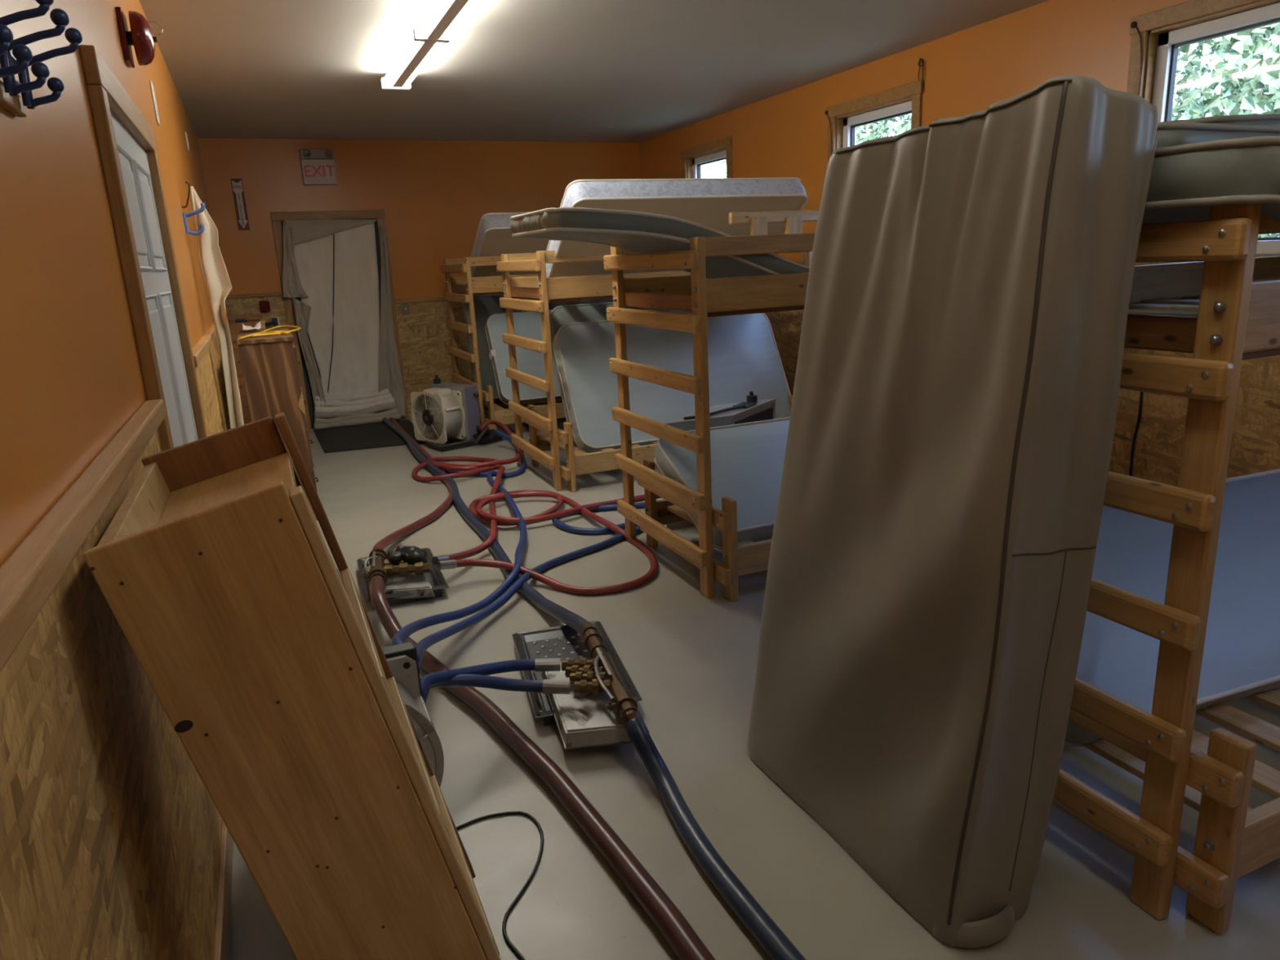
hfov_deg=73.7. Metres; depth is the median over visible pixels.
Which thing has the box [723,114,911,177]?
tree
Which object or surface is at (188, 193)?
wall hook
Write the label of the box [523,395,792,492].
bed
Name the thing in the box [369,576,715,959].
hose
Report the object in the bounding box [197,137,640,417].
wall
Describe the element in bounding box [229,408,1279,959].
floor
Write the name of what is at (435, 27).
ceiling light
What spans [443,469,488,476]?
hose
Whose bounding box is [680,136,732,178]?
window
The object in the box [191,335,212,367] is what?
trim
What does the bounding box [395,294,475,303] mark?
trim
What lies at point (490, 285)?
bed
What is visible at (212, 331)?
trim
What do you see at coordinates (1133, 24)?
string
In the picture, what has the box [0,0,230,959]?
wall
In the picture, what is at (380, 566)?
manifold
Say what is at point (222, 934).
baseboard
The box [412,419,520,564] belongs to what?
hose
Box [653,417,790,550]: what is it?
mattress
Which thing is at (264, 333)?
extension cord
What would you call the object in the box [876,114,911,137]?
tree
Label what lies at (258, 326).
rag
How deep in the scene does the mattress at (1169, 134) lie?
1.67 m
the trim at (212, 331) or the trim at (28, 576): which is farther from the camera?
the trim at (212, 331)
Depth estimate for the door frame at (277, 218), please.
8.23 m
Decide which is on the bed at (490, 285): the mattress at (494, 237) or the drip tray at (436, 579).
the mattress at (494, 237)
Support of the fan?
on the drip tray at (451, 445)
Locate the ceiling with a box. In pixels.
[138,0,1048,142]
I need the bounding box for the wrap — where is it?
[386,544,427,565]
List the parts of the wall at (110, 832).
wainscot panel, wainscot panel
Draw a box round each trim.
[0,399,166,672]
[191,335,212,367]
[203,309,230,341]
[226,292,282,298]
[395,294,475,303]
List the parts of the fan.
blade, blade, blade, blade, panel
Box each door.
[79,44,207,451]
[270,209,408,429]
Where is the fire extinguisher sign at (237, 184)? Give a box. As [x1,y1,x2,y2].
[231,178,249,230]
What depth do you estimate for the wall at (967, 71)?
4.82 m
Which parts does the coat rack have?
hook arm, hook arm, hook arm, hook arm, hook arm, hook arm, hook arm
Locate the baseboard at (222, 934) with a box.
[213,819,233,959]
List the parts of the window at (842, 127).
sash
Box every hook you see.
[147,21,163,35]
[182,181,190,208]
[182,203,204,235]
[917,57,924,88]
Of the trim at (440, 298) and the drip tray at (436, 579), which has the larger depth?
the trim at (440, 298)
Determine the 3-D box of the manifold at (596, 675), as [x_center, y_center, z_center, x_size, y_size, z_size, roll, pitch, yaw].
[-0.155,0.646,2.817,0.180,0.080,0.644,-6,15,-14]
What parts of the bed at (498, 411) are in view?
post, post, rail, rail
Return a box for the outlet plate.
[265,315,279,328]
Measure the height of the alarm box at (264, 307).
0.109 m
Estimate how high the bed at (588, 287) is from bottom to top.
1.553 m
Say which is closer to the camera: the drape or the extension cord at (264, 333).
the extension cord at (264, 333)
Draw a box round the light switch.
[401,302,409,314]
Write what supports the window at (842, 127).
in the wall at (967, 71)
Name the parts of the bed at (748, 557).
post, rail, post, rail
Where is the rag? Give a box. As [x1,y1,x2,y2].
[242,321,261,330]
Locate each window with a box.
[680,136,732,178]
[826,80,924,163]
[1126,0,1279,265]
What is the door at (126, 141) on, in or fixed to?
in the wall at (110, 832)
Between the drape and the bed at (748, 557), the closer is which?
the bed at (748, 557)
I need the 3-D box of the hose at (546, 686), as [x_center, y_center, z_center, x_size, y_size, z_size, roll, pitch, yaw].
[-0.455,0.649,2.637,0.513,0.152,0.198,-9,16,-22]
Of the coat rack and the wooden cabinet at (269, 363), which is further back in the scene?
the wooden cabinet at (269, 363)
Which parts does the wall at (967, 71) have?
wainscot panel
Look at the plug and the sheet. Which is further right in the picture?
the plug
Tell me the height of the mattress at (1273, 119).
0.120 m
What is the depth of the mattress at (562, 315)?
6.28 m
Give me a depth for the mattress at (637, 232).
3.51 m
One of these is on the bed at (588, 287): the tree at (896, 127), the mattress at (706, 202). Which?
the mattress at (706, 202)
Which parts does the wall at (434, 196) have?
wainscot panel, wainscot panel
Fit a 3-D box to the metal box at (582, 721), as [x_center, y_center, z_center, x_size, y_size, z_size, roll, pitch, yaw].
[-0.170,0.727,2.835,0.246,0.056,0.539,-6,15,-14]
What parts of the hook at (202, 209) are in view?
plate, arm, arm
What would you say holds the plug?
attached to the outlet plate
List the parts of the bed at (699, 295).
post, guard rail, rail, rail, post, rail, head post, guard rail, head rail, head post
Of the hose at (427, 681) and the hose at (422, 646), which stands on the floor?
the hose at (422, 646)
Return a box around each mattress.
[462,294,613,399]
[470,211,549,277]
[484,310,561,404]
[510,207,809,278]
[537,177,808,302]
[549,302,692,444]
[552,312,791,453]
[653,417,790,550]
[746,75,1158,948]
[1064,469,1279,746]
[1142,136,1279,234]
[1155,121,1279,148]
[1166,113,1279,126]
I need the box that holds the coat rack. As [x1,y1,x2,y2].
[0,0,82,117]
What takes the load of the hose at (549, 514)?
on the floor
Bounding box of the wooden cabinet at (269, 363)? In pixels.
[236,327,318,520]
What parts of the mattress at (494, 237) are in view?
under panel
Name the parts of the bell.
plate, stem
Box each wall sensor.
[149,80,159,125]
[185,132,189,151]
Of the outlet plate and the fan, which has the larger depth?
the outlet plate
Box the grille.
[412,393,443,441]
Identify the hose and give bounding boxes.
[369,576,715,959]
[372,417,453,550]
[382,417,597,637]
[391,430,526,661]
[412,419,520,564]
[415,502,644,672]
[420,657,560,697]
[422,674,570,702]
[436,489,660,595]
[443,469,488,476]
[621,711,806,959]
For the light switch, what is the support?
attached to the wall at (434, 196)
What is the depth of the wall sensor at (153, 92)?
3.69 m
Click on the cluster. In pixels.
(486, 434)
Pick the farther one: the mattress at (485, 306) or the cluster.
the mattress at (485, 306)
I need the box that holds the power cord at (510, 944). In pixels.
[456,811,543,959]
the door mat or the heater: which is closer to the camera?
the heater
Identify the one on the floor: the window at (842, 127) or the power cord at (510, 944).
the power cord at (510, 944)
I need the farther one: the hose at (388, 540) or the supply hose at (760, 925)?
the hose at (388, 540)
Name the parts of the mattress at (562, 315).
panel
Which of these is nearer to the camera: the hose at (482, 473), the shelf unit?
the shelf unit
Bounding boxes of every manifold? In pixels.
[361,547,431,584]
[561,628,637,719]
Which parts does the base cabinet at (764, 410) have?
lid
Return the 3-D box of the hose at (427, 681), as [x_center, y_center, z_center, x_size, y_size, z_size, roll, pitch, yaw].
[-0.497,0.617,2.710,0.140,0.182,0.598,9,19,39]
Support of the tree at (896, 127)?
on the ground
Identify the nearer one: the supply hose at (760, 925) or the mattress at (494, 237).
the supply hose at (760, 925)
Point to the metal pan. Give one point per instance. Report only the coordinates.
(420, 585)
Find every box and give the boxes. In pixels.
[235,318,247,322]
[259,300,271,312]
[541,662,631,750]
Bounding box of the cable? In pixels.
[1128,391,1142,475]
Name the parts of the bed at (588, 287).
post, guard rail, rail, rail, post, guard rail, rail, post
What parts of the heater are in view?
panel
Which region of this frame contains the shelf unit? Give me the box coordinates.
[83,412,500,959]
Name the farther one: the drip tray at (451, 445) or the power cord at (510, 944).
the drip tray at (451, 445)
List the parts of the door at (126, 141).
raised panel, raised panel, raised panel, raised panel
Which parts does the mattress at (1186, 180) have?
under panel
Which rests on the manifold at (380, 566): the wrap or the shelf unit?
the wrap
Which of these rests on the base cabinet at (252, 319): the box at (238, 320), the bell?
the box at (238, 320)
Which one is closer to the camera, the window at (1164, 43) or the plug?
the window at (1164, 43)
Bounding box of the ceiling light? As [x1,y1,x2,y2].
[381,0,476,89]
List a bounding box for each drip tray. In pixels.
[356,547,448,608]
[423,434,502,451]
[511,620,642,725]
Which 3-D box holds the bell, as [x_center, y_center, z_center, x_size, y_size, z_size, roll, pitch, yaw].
[-1.704,-1.503,2.908,0.104,0.165,0.165,-9,16,-22]
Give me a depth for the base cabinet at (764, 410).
4.89 m
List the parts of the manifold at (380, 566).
lever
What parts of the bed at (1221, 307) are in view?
rail, post, rail, rail, guard rail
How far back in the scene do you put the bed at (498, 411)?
7.59 m
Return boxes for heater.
[382,641,444,786]
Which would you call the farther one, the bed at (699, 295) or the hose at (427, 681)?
the bed at (699, 295)
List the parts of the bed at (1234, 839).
post, rail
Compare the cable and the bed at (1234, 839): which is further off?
the cable
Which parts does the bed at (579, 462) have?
post, rail, post, rail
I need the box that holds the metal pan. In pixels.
[364,564,435,599]
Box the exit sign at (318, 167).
[299,149,337,185]
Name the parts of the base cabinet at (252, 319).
corner post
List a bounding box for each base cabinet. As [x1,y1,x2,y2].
[227,314,266,424]
[664,391,777,529]
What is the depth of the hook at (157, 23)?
4.08 m
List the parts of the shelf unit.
panel, panel, shelf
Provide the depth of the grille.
7.19 m
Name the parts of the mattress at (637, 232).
under panel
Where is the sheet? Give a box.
[190,186,244,429]
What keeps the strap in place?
on the base cabinet at (764, 410)
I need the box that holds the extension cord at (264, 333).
[238,325,301,339]
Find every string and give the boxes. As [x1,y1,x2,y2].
[824,110,831,155]
[1130,21,1142,95]
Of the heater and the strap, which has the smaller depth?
the heater
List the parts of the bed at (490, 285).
post, guard rail, rail, rail, post, guard rail, rail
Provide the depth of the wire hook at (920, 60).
5.32 m
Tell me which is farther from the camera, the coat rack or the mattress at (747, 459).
the mattress at (747, 459)
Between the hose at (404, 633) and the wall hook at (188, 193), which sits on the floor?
the hose at (404, 633)
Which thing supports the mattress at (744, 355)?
on the bed at (579, 462)
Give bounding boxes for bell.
[115,6,157,67]
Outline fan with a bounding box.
[410,374,481,444]
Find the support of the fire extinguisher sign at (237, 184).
attached to the wall at (434, 196)
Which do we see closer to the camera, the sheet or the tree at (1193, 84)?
the sheet
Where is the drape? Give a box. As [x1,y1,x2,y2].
[282,219,405,429]
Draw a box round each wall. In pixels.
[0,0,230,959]
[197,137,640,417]
[639,0,1279,486]
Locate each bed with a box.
[440,256,537,425]
[465,375,565,430]
[496,250,812,490]
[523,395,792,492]
[603,209,819,598]
[637,459,772,601]
[1053,203,1279,919]
[1053,688,1279,934]
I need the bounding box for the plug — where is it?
[271,315,279,328]
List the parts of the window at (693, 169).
sash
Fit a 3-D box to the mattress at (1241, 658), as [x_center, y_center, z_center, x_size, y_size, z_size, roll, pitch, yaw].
[1.890,0.304,2.657,1.882,0.510,0.559,-8,15,-19]
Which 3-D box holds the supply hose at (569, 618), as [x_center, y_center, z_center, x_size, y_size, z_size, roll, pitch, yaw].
[-1.380,-0.041,5.921,0.170,0.189,6.228,-9,16,-22]
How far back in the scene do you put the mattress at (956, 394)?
1.80 m
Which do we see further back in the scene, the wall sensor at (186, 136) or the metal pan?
the wall sensor at (186, 136)
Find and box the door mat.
[314,419,426,453]
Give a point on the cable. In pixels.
(1140, 393)
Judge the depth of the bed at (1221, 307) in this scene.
1.73 m
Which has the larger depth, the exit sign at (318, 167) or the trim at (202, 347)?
the exit sign at (318, 167)
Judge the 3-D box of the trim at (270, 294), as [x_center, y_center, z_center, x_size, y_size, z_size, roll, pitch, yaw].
[-3.592,-1.724,7.968,0.475,0.035,0.034,-9,16,-22]
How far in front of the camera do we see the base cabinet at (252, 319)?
6.65 m
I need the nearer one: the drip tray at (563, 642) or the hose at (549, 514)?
the drip tray at (563, 642)
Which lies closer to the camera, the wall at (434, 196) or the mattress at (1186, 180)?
the mattress at (1186, 180)
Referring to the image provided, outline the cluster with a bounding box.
[472,426,499,443]
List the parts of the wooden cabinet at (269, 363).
drawer, drawer, drawer, drawer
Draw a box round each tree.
[717,124,897,174]
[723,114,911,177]
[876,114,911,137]
[1171,22,1279,237]
[1176,28,1279,236]
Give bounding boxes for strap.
[683,401,756,419]
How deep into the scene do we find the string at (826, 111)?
6.20 m
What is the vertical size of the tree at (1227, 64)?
5.720 m
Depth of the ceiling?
5.20 m
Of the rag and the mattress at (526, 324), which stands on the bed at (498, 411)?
the mattress at (526, 324)
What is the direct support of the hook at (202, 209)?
attached to the wall at (110, 832)

